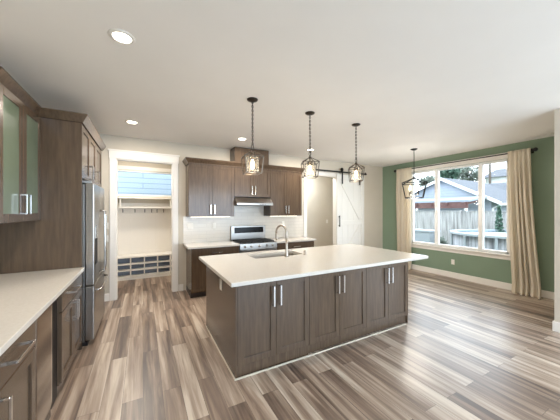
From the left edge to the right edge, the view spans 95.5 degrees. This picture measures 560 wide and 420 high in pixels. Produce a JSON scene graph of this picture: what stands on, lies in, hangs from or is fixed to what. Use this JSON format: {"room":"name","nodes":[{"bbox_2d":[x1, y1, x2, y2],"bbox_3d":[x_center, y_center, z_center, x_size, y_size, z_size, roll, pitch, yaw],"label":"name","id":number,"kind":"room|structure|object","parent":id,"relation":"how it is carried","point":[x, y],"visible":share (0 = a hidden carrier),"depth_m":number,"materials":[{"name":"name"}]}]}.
{"room":"kitchen","nodes":[
{"label":"kitchen","id":0,"kind":"room"},
{"bbox_2d":[118,161,170,203],"bbox_3d":[-3.409,0.128,6.319,2.610,2.900,0.120,0,0,-28],"label":"wall","id":1,"kind":"structure","parent":0,"point":[123,163],"depth_m":6.27,"materials":[{"name":"white paint"}]},
{"bbox_2d":[118,165,170,196],"bbox_3d":[-3.393,-0.712,6.301,2.180,0.720,0.108,0,0,-28],"label":"window","id":2,"kind":"structure","parent":1,"relation":"in","point":[120,167],"depth_m":6.29,"materials":[{"name":"white plastic"}]},
{"bbox_2d":[99,134,382,293],"bbox_3d":[-0.308,0.128,5.961,7.730,2.900,0.120,0,0,-28],"label":"wall","id":3,"kind":"structure","parent":0,"point":[373,181],"depth_m":5.21,"materials":[{"name":"white paint"}]},
{"bbox_2d":[104,294,108,301],"bbox_3d":[-3.028,1.513,4.420,0.100,0.130,0.016,0,0,-28],"label":"baseboard","id":4,"kind":"structure","parent":3,"relation":"attached to","point":[106,296],"depth_m":4.42,"materials":[{"name":"white wood"}]},
{"bbox_2d":[108,149,179,300],"bbox_3d":[-2.511,0.251,4.759,1.172,2.655,0.159,0,0,-28],"label":"trim","id":5,"kind":"structure","parent":3,"relation":"attached to","point":[115,155],"depth_m":4.58,"materials":[{"name":"white wood"}]},
{"bbox_2d":[178,284,182,290],"bbox_3d":[-1.948,1.513,5.001,0.088,0.130,0.016,0,0,-28],"label":"baseboard","id":6,"kind":"structure","parent":3,"relation":"attached to","point":[180,286],"depth_m":4.99,"materials":[{"name":"white wood"}]},
{"bbox_2d":[187,223,192,228],"bbox_3d":[-1.792,0.308,5.077,0.118,0.118,0.010,0,0,-28],"label":"light switch","id":7,"kind":"object","parent":3,"relation":"attached to","point":[189,225],"visible":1,"depth_m":5.07,"materials":[{"name":"white plastic"}]},
{"bbox_2d":[186,163,233,216],"bbox_3d":[-1.387,-0.382,5.077,0.883,1.020,0.410,0,0,-28],"label":"upper cabinet","id":8,"kind":"object","parent":3,"relation":"attached to","point":[209,188],"visible":0.99,"depth_m":4.92,"materials":[{"name":"brown wood"}]},
{"bbox_2d":[182,157,302,172],"bbox_3d":[-0.668,-0.928,5.453,2.630,0.102,0.431,0,0,-28],"label":"crown molding","id":9,"kind":"structure","parent":8,"relation":"attached to","point":[186,160],"depth_m":5.09,"materials":[{"name":"brown wood"}]},
{"bbox_2d":[183,206,302,242],"bbox_3d":[-0.663,0.179,5.697,2.835,0.927,0.010,0,0,-28],"label":"backsplash","id":10,"kind":"structure","parent":3,"relation":"attached to","point":[202,231],"depth_m":5.56,"materials":[{"name":"white tile"}]},
{"bbox_2d":[234,167,269,197],"bbox_3d":[-0.640,-0.588,5.480,0.807,0.608,0.410,0,0,-28],"label":"upper cabinet","id":11,"kind":"object","parent":3,"relation":"attached to","point":[244,185],"visible":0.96,"depth_m":5.32,"materials":[{"name":"brown wood"}]},
{"bbox_2d":[230,147,268,164],"bbox_3d":[-0.661,-1.100,5.524,0.775,0.414,0.314,0,0,-28],"label":"chase","id":12,"kind":"object","parent":11,"relation":"on","point":[236,153],"visible":0.54,"depth_m":5.34,"materials":[{"name":"brown wood"}]},
{"bbox_2d":[234,197,272,205],"bbox_3d":[-0.614,-0.193,5.431,0.804,0.174,0.494,0,0,-28],"label":"range hood","id":13,"kind":"object","parent":11,"relation":"attached to","point":[238,201],"visible":0.84,"depth_m":5.27,"materials":[{"name":"metal"}]},
{"bbox_2d":[264,170,301,215],"bbox_3d":[0.073,-0.382,5.864,0.808,1.020,0.410,0,0,-28],"label":"upper cabinet","id":14,"kind":"object","parent":3,"relation":"attached to","point":[285,187],"visible":0.98,"depth_m":5.71,"materials":[{"name":"brown wood"}]},
{"bbox_2d":[304,171,338,244],"bbox_3d":[1.068,0.285,6.695,1.140,2.585,0.143,0,0,-28],"label":"trim","id":15,"kind":"structure","parent":3,"relation":"attached to","point":[320,174],"depth_m":6.70,"materials":[{"name":"white wood"}]},
{"bbox_2d":[307,167,366,245],"bbox_3d":[1.581,0.201,6.839,2.070,2.725,0.126,0,0,-28],"label":"barn door","id":16,"kind":"structure","parent":3,"relation":"in","point":[349,195],"depth_m":7.01,"materials":[{"name":"white painted wood"},{"name":"black metal"}]},
{"bbox_2d":[0,0,559,166],"bbox_3d":[1.254,-1.372,3.060,7.930,0.100,10.400,0,0,-28],"label":"ceiling","id":17,"kind":"structure","parent":0,"point":[438,78],"depth_m":2.40,"materials":[{"name":"paint"}]},
{"bbox_2d":[108,28,135,44],"bbox_3d":[-1.202,-1.317,1.938,0.184,0.010,0.184,0,0,-28],"label":"recessed light","id":18,"kind":"object","parent":17,"relation":"in","point":[120,36],"visible":1,"depth_m":1.93,"materials":[{"name":"white plastic"}]},
{"bbox_2d":[125,120,138,123],"bbox_3d":[-2.208,-1.317,3.796,0.184,0.010,0.184,0,0,-28],"label":"recessed light","id":19,"kind":"object","parent":17,"relation":"in","point":[126,121],"visible":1,"depth_m":3.79,"materials":[{"name":"white"}]},
{"bbox_2d":[241,97,263,174],"bbox_3d":[-0.327,-0.880,3.027,0.225,0.884,0.225,0,0,-20],"label":"pendant light","id":20,"kind":"object","parent":17,"relation":"hanging from","point":[252,100],"visible":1,"depth_m":3.02,"materials":[{"name":"brown metal"}]},
{"bbox_2d":[249,152,255,159],"bbox_3d":[-0.327,-0.657,3.027,0.072,0.110,0.071,0,0,-20],"label":"socket","id":21,"kind":"object","parent":20,"relation":"attached to","point":[251,157],"depth_m":3.00,"materials":[{"name":"brown metal"}]},
{"bbox_2d":[301,111,319,177],"bbox_3d":[0.406,-0.885,3.444,0.225,0.874,0.225,0,0,-2],"label":"pendant light","id":22,"kind":"object","parent":17,"relation":"hanging from","point":[309,163],"visible":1,"depth_m":3.43,"materials":[{"name":"brown metal"}]},
{"bbox_2d":[348,123,364,181],"bbox_3d":[1.167,-0.885,3.906,0.225,0.874,0.225,0,0,11],"label":"pendant light","id":23,"kind":"object","parent":17,"relation":"hanging from","point":[355,168],"visible":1,"depth_m":3.90,"materials":[{"name":"brown metal"}]},
{"bbox_2d":[402,148,427,198],"bbox_3d":[2.876,-0.793,5.460,0.473,1.058,0.472,0,0,26],"label":"chandelier","id":24,"kind":"object","parent":17,"relation":"hanging from","point":[413,149],"visible":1,"depth_m":5.41,"materials":[{"name":"black metal"}]},
{"bbox_2d":[523,133,552,138],"bbox_3d":[4.579,-1.318,4.510,0.130,0.008,0.360,0,0,-28],"label":"ceiling vent","id":25,"kind":"object","parent":17,"relation":"in","point":[548,133],"visible":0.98,"depth_m":4.51,"materials":[{"name":"white metal"}]},
{"bbox_2d":[49,269,559,419],"bbox_3d":[1.254,1.628,3.060,7.930,0.100,10.400,0,0,-28],"label":"floor","id":26,"kind":"structure","parent":0,"point":[465,350],"depth_m":2.53,"materials":[{"name":"wood"}]},
{"bbox_2d":[0,321,35,419],"bbox_3d":[-1.734,1.129,1.247,0.745,0.897,0.510,0,0,-28],"label":"base cabinet","id":27,"kind":"object","parent":26,"relation":"on","point":[17,363],"visible":0.94,"depth_m":1.42,"materials":[{"name":"brown wood"}]},
{"bbox_2d":[0,267,84,355],"bbox_3d":[-2.084,0.662,1.872,0.724,0.038,1.952,0,0,-28],"label":"countertop","id":28,"kind":"structure","parent":27,"relation":"on","point":[24,296],"depth_m":1.93,"materials":[{"name":"white stone"}]},
{"bbox_2d":[0,117,81,349],"bbox_3d":[-2.565,0.290,2.738,0.697,2.575,0.026,0,0,-28],"label":"end panel","id":29,"kind":"object","parent":26,"relation":"on","point":[54,241],"visible":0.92,"depth_m":2.78,"materials":[{"name":"brown wood"}]},
{"bbox_2d":[34,299,56,419],"bbox_3d":[-2.014,1.133,1.724,0.705,0.891,0.585,0,0,-28],"label":"panel","id":30,"kind":"object","parent":26,"relation":"on","point":[45,346],"visible":0.48,"depth_m":1.80,"materials":[{"name":"brown wood"}]},
{"bbox_2d":[45,408,50,419],"bbox_3d":[-1.661,1.513,1.771,0.020,0.080,0.326,0,0,-28],"label":"toe kick","id":31,"kind":"object","parent":30,"relation":"attached to","point":[48,415],"depth_m":1.87,"materials":[{"name":"brown wood"}]},
{"bbox_2d":[57,273,81,385],"bbox_3d":[-2.335,1.129,2.363,0.745,0.897,0.832,0,0,-28],"label":"base cabinet","id":32,"kind":"object","parent":26,"relation":"on","point":[69,303],"visible":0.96,"depth_m":2.38,"materials":[{"name":"brown wood"}]},
{"bbox_2d":[82,181,108,346],"bbox_3d":[-2.701,0.616,3.231,0.828,1.925,0.900,0,0,-28],"label":"refrigerator","id":33,"kind":"object","parent":26,"relation":"on","point":[94,216],"visible":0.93,"depth_m":2.99,"materials":[{"name":"metal"}]},
{"bbox_2d":[96,145,101,187],"bbox_3d":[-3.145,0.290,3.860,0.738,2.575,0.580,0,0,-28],"label":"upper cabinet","id":34,"kind":"object","parent":26,"relation":"on","point":[98,151],"visible":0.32,"depth_m":4.04,"materials":[{"name":"brown wood"}]},
{"bbox_2d":[118,197,170,280],"bbox_3d":[-3.119,0.635,6.160,2.020,1.885,0.434,0,0,-28],"label":"storage bench","id":35,"kind":"object","parent":26,"relation":"on","point":[144,229],"visible":0.48,"depth_m":6.17,"materials":[{"name":"white painted wood"}]},
{"bbox_2d":[118,197,170,207],"bbox_3d":[-3.150,-0.184,6.208,1.960,0.245,0.319,0,0,-28],"label":"shelf","id":36,"kind":"object","parent":35,"relation":"attached to","point":[120,205],"depth_m":6.17,"materials":[{"name":"white wood"}]},
{"bbox_2d":[186,246,238,297],"bbox_3d":[-1.317,1.129,4.973,0.883,0.897,0.660,0,0,-28],"label":"base cabinet","id":37,"kind":"object","parent":26,"relation":"on","point":[195,268],"visible":0.29,"depth_m":4.61,"materials":[{"name":"brown wood"}]},
{"bbox_2d":[183,241,239,248],"bbox_3d":[-1.346,0.662,4.961,0.954,0.038,0.633,0,0,-28],"label":"countertop","id":38,"kind":"structure","parent":37,"relation":"on","point":[198,245],"depth_m":4.83,"materials":[{"name":"white stone"}]},
{"bbox_2d":[230,225,276,252],"bbox_3d":[-0.552,0.956,5.357,0.805,1.245,0.690,0,0,-28],"label":"gas range","id":39,"kind":"object","parent":26,"relation":"on","point":[251,238],"visible":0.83,"depth_m":5.43,"materials":[{"name":"metal"}]},
{"bbox_2d":[233,241,274,243],"bbox_3d":[-0.561,0.656,5.373,0.805,0.013,0.533,0,0,-28],"label":"cooktop","id":40,"kind":"object","parent":39,"relation":"in","point":[239,242],"depth_m":5.18,"materials":[{"name":"black metal"}]},
{"bbox_2d":[237,276,308,377],"bbox_3d":[-0.176,1.129,2.829,0.813,0.897,0.662,0,0,-28],"label":"base cabinet","id":41,"kind":"object","parent":26,"relation":"on","point":[272,317],"visible":0.77,"depth_m":2.55,"materials":[{"name":"brown wood"}]},
{"bbox_2d":[205,266,236,378],"bbox_3d":[-0.705,1.129,2.917,0.033,0.897,1.264,0,0,-28],"label":"island end panel","id":42,"kind":"object","parent":41,"relation":"attached to","point":[221,306],"visible":0.79,"depth_m":2.73,"materials":[{"name":"brown wood"}]},
{"bbox_2d":[199,244,427,286],"bbox_3d":[0.486,0.662,3.593,2.887,0.038,1.495,0,0,-28],"label":"countertop","id":43,"kind":"structure","parent":41,"relation":"on","point":[237,269],"depth_m":3.15,"materials":[{"name":"white stone"}]},
{"bbox_2d":[253,253,297,258],"bbox_3d":[-0.060,0.783,3.739,0.798,0.204,0.356,0,0,-28],"label":"sink","id":44,"kind":"object","parent":43,"relation":"in","point":[278,255],"visible":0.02,"depth_m":3.91,"materials":[{"name":"grey metal"}]},
{"bbox_2d":[275,225,291,256],"bbox_3d":[0.039,0.421,3.601,0.261,0.444,0.096,0,0,26],"label":"kitchen faucet","id":45,"kind":"object","parent":43,"relation":"on","point":[278,226],"visible":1,"depth_m":3.55,"materials":[{"name":"silver metal"}]},
{"bbox_2d":[277,241,313,249],"bbox_3d":[0.219,1.129,5.801,0.953,0.897,0.660,0,0,-28],"label":"base cabinet","id":46,"kind":"object","parent":26,"relation":"on","point":[291,245],"visible":0.2,"depth_m":5.54,"materials":[{"name":"brown wood"}]},
{"bbox_2d":[268,236,316,242],"bbox_3d":[0.238,0.662,5.814,1.007,0.038,0.633,0,0,-28],"label":"countertop","id":47,"kind":"structure","parent":46,"relation":"on","point":[290,239],"depth_m":5.66,"materials":[{"name":"white stone"}]},
{"bbox_2d":[234,323,405,380],"bbox_3d":[0.662,1.571,2.942,2.464,0.014,0.016,0,0,-28],"label":"trim","id":48,"kind":"structure","parent":26,"relation":"on","point":[254,373],"depth_m":2.77,"materials":[{"name":"white paint"}]},
{"bbox_2d":[308,268,365,352],"bbox_3d":[0.562,1.129,3.226,0.860,0.897,0.662,0,0,-28],"label":"base cabinet","id":49,"kind":"object","parent":26,"relation":"on","point":[337,300],"visible":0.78,"depth_m":2.95,"materials":[{"name":"brown wood"}]},
{"bbox_2d":[364,261,407,334],"bbox_3d":[1.299,1.129,3.623,0.814,0.897,0.662,0,0,-28],"label":"base cabinet","id":50,"kind":"object","parent":26,"relation":"on","point":[386,285],"visible":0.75,"depth_m":3.35,"materials":[{"name":"brown wood"}]},
{"bbox_2d":[307,176,332,246],"bbox_3d":[0.946,0.128,8.176,3.420,2.900,0.100,0,0,-28],"label":"wall","id":51,"kind":"structure","parent":0,"point":[319,189],"depth_m":8.32,"materials":[{"name":"white paint"}]},
{"bbox_2d":[383,136,553,291],"bbox_3d":[4.160,0.128,5.963,0.140,2.900,4.355,0,0,-28],"label":"wall","id":52,"kind":"structure","parent":0,"point":[542,160],"depth_m":5.20,"materials":[{"name":"green paint"}]},
{"bbox_2d":[411,152,510,260],"bbox_3d":[4.081,-0.087,6.014,0.170,2.150,2.360,0,0,-28],"label":"window","id":53,"kind":"structure","parent":52,"relation":"in","point":[480,251],"depth_m":5.76,"materials":[{"name":"white plastic"}]},
{"bbox_2d":[394,147,537,171],"bbox_3d":[4.003,-1.117,5.961,0.136,0.090,3.010,0,0,-28],"label":"curtain rod","id":54,"kind":"object","parent":52,"relation":"attached to","point":[535,148],"visible":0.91,"depth_m":5.50,"materials":[{"name":"black metal"}]},
{"bbox_2d":[396,167,411,269],"bbox_3d":[3.366,0.208,6.963,0.171,2.731,0.472,0,0,-28],"label":"curtain","id":55,"kind":"object","parent":54,"relation":"hanging from","point":[403,206],"visible":0.85,"depth_m":6.99,"materials":[{"name":"fabric"}]},
{"bbox_2d":[507,148,541,298],"bbox_3d":[4.552,0.209,4.756,0.169,2.732,0.497,0,0,-28],"label":"curtain","id":56,"kind":"object","parent":54,"relation":"hanging from","point":[525,274],"visible":1,"depth_m":4.79,"materials":[{"name":"fabric"}]},
{"bbox_2d":[411,264,553,299],"bbox_3d":[4.089,1.513,5.930,0.016,0.130,4.105,0,0,-28],"label":"baseboard","id":57,"kind":"structure","parent":52,"relation":"attached to","point":[546,294],"depth_m":5.60,"materials":[{"name":"white wood"}]},
{"bbox_2d":[554,108,559,322],"bbox_3d":[4.363,0.128,3.673,1.675,2.900,0.130,0,0,-28],"label":"wall","id":58,"kind":"structure","parent":0,"point":[556,111],"depth_m":3.31,"materials":[{"name":"white paint"}]},
{"bbox_2d":[552,320,559,332],"bbox_3d":[4.356,1.513,3.669,1.691,0.130,0.162,0,0,-28],"label":"baseboard","id":59,"kind":"structure","parent":58,"relation":"attached to","point":[555,325],"depth_m":3.31,"materials":[{"name":"white wood"}]},
{"bbox_3d":[-2.217,0.128,1.248,0.100,2.900,10.300,0,0,-28],"label":"wall","id":60,"kind":"structure","parent":0,"visible":0},
{"bbox_2d":[0,82,40,223],"bbox_3d":[-2.476,-0.442,2.250,0.390,1.090,0.910,0,0,-28],"label":"upper cabinet","id":61,"kind":"object","parent":60,"relation":"attached to","point":[20,127],"visible":1,"depth_m":2.25,"materials":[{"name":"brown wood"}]},
{"bbox_2d":[82,125,95,183],"bbox_3d":[-2.780,-0.684,3.182,0.738,0.625,0.955,0,0,-28],"label":"upper cabinet","id":62,"kind":"object","parent":60,"relation":"attached to","point":[88,145],"visible":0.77,"depth_m":3.28,"materials":[{"name":"brown wood"}]},
{"bbox_2d":[0,66,105,150],"bbox_3d":[-2.573,-1.044,3.089,0.498,0.090,2.500,0,0,-28],"label":"crown molding","id":63,"kind":"structure","parent":62,"relation":"attached to","point":[6,79],"depth_m":2.72,"materials":[{"name":"brown wood"}]},
{"label":"outside","id":64,"kind":"structure","parent":0,"visible":0},
{"bbox_3d":[23.401,2.078,26.800,53.380,0.100,75.000,0,0,-28],"label":"ground","id":65,"kind":"structure","parent":64,"visible":0},
{"bbox_2d":[419,174,434,187],"bbox_3d":[19.491,-1.407,33.413,2.567,6.872,2.611,0,0,-1],"label":"tree","id":66,"kind":"object","parent":65,"relation":"on","point":[430,178],"visible":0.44,"depth_m":32.93,"materials":[{"name":"green plant"}]},
{"bbox_2d":[415,229,440,242],"bbox_3d":[5.584,1.383,9.879,0.660,1.290,0.900,0,0,-28],"label":"storage box","id":67,"kind":"object","parent":65,"relation":"on","point":[422,235],"visible":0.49,"depth_m":9.54,"materials":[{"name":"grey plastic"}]},
{"bbox_2d":[434,236,447,244],"bbox_3d":[5.695,1.450,9.023,0.546,1.158,0.490,0,0,-28],"label":"flowering shrub","id":68,"kind":"object","parent":65,"relation":"on","point":[442,239],"visible":0.22,"depth_m":8.95,"materials":[{"name":"green plant"}]},
{"bbox_2d":[415,196,486,210],"bbox_3d":[8.764,0.628,15.340,1.820,2.800,5.500,0,0,-28],"label":"patio cover","id":69,"kind":"object","parent":65,"relation":"on","point":[452,202],"visible":0.47,"depth_m":13.63,"materials":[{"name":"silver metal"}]},
{"bbox_2d":[440,168,461,178],"bbox_3d":[18.782,-1.732,28.401,2.459,7.524,2.469,0,0,-28],"label":"tree","id":70,"kind":"object","parent":65,"relation":"on","point":[452,173],"visible":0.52,"depth_m":27.78,"materials":[{"name":"green plant"}]},
{"bbox_2d":[415,178,506,211],"bbox_3d":[11.626,0.008,17.270,4.950,4.040,7.615,0,0,-28],"label":"gabled house","id":71,"kind":"structure","parent":65,"relation":"on","point":[449,187],"depth_m":15.12,"materials":[{"name":"blue wood"}]},
{"bbox_2d":[415,210,506,244],"bbox_3d":[6.391,1.006,12.403,0.105,2.045,13.290,0,0,-28],"label":"fence","id":72,"kind":"object","parent":65,"relation":"on","point":[453,220],"visible":0.11,"depth_m":10.67,"materials":[{"name":"grey wood"}]},
{"bbox_2d":[456,166,477,180],"bbox_3d":[23.622,-1.899,32.008,3.140,7.856,3.179,0,0,19],"label":"tree","id":73,"kind":"object","parent":65,"relation":"on","point":[467,173],"visible":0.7,"depth_m":31.36,"materials":[{"name":"green plant"}]},
{"bbox_2d":[450,229,506,250],"bbox_3d":[6.996,1.348,7.572,3.240,1.360,3.240,0,0,-28],"label":"pool","id":74,"kind":"object","parent":65,"relation":"on","point":[493,240],"visible":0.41,"depth_m":7.37,"materials":[{"name":"grey plastic"}]},
{"bbox_2d":[489,164,490,183],"bbox_3d":[23.368,-2.222,28.315,0.280,8.500,2.200,0,0,-28],"label":"utility pole","id":75,"kind":"object","parent":65,"relation":"on","point":[489,164],"visible":0.02,"depth_m":28.23,"materials":[{"name":"brown wood"}]},
{"bbox_2d":[484,168,506,183],"bbox_3d":[32.237,-1.772,28.719,9.000,7.600,12.800,0,0,-28],"label":"house","id":76,"kind":"structure","parent":65,"relation":"on","point":[498,175],"depth_m":31.41,"materials":[{"name":"grey"}]},
{"bbox_2d":[489,182,506,190],"bbox_3d":[20.036,-0.147,17.946,8.900,4.350,11.000,0,0,-28],"label":"house","id":77,"kind":"structure","parent":65,"relation":"on","point":[503,186],"depth_m":20.66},
{"bbox_2d":[494,205,504,231],"bbox_3d":[7.662,0.952,8.944,0.613,2.314,0.592,0,0,-28],"label":"conical shrub","id":78,"kind":"object","parent":65,"relation":"on","point":[499,226],"visible":0.29,"depth_m":8.89,"materials":[{"name":"green plant"}]},
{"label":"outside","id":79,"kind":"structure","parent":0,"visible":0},
{"bbox_3d":[-21.723,2.078,20.955,31.620,0.100,42.500,0,0,-28],"label":"ground","id":80,"kind":"structure","parent":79,"visible":0},
{"bbox_2d":[118,171,170,194],"bbox_3d":[-5.013,-1.472,10.362,9.600,7.000,6.000,0,0,-28],"label":"neighbor house","id":81,"kind":"structure","parent":80,"relation":"on","point":[135,183],"depth_m":7.93,"materials":[{"name":"blue wood"}]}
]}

